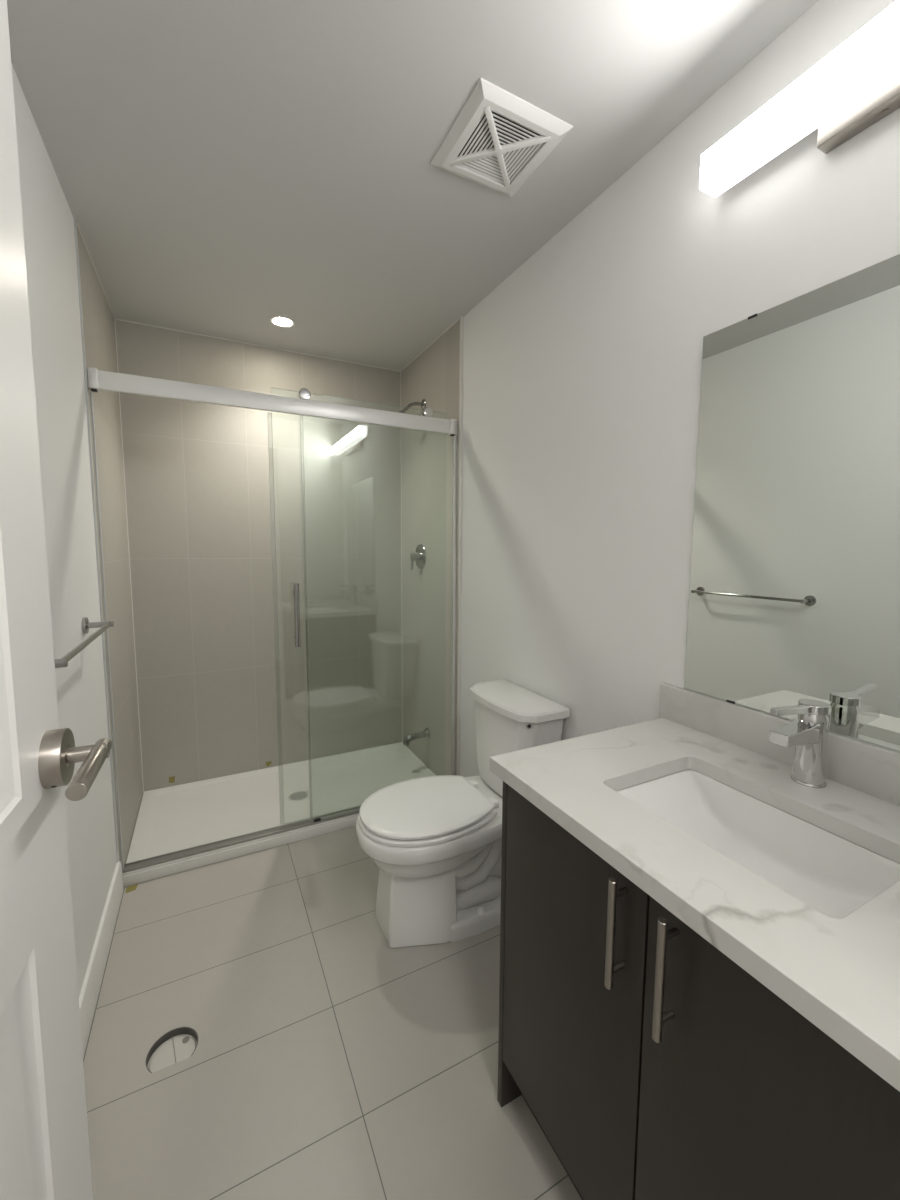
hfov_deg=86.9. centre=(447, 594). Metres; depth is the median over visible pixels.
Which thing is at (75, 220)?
trim
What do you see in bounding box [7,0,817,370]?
ceiling
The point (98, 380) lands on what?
shower door frame
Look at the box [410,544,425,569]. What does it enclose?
shower valve
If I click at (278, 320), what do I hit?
recessed light
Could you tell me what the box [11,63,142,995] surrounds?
wall
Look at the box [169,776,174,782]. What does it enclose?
scrap
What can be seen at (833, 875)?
sink basin
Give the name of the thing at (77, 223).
caulk line
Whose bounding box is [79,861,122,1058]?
baseboard
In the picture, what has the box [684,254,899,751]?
mirror
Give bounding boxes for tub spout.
[403,728,429,745]
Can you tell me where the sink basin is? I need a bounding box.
[616,769,899,918]
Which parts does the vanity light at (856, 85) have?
plate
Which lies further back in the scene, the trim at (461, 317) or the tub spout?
the tub spout
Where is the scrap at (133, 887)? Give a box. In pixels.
[126,884,137,892]
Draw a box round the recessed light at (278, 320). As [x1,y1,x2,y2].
[270,315,294,327]
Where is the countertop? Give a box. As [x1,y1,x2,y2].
[490,718,899,1091]
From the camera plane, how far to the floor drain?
1.30 m
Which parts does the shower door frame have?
rail, handle, sliding door, fixed panel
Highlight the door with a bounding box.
[0,0,112,1199]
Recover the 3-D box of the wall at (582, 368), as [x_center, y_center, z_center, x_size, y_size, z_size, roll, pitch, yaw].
[0.457,-0.047,1.772,0.110,2.487,3.140,-3,6,-27]
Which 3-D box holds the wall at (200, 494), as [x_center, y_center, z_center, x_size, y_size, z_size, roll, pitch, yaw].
[-0.994,-0.159,2.846,1.720,2.487,0.100,-3,6,-27]
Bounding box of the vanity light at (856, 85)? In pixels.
[699,0,899,197]
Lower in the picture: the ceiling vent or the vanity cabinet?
the vanity cabinet
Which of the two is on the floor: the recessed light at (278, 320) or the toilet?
the toilet
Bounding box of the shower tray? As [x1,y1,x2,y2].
[122,742,435,886]
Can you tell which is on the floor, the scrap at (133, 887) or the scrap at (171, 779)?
the scrap at (133, 887)
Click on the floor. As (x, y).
(330, 1060)
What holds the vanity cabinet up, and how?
on the floor
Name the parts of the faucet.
lever, spout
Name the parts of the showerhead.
arm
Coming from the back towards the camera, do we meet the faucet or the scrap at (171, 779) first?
the scrap at (171, 779)
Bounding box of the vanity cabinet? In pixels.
[497,781,899,1199]
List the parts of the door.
handle, lever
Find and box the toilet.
[356,679,569,947]
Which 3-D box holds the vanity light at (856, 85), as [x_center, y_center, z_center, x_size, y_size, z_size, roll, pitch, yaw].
[0.826,-0.943,0.756,0.096,0.136,0.852,-3,6,-27]
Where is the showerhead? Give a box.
[398,399,425,412]
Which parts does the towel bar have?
post, post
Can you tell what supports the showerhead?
attached to the wall at (582, 368)
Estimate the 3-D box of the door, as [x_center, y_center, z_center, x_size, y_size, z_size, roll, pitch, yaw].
[-0.308,0.220,0.264,0.094,2.192,0.750,-2,5,-26]
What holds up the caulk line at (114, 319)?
attached to the wall at (200, 494)
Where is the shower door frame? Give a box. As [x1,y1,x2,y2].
[87,367,456,872]
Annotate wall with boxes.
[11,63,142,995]
[115,320,401,791]
[401,0,899,776]
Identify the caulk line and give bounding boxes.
[77,223,458,371]
[114,319,402,791]
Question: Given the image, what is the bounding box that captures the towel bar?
[54,617,113,667]
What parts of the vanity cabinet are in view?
panel, door, handle, handle, door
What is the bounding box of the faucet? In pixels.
[769,699,830,788]
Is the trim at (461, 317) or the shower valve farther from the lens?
the shower valve
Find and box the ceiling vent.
[431,78,572,196]
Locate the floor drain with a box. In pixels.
[146,1027,197,1072]
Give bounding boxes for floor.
[83,826,581,1199]
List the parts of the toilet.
lid, seat, bowl, foot plate, tank, tank lid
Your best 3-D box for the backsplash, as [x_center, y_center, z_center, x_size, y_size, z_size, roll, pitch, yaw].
[0.812,0.339,0.981,0.020,0.096,0.866,-3,6,-27]
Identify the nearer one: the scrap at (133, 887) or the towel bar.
the towel bar
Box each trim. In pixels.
[74,218,118,861]
[457,316,463,775]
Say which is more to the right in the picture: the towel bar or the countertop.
the countertop
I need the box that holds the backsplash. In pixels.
[659,683,899,805]
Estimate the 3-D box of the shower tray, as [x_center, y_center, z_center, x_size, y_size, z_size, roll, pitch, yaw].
[-0.805,1.078,2.575,1.505,0.056,0.771,-3,6,-27]

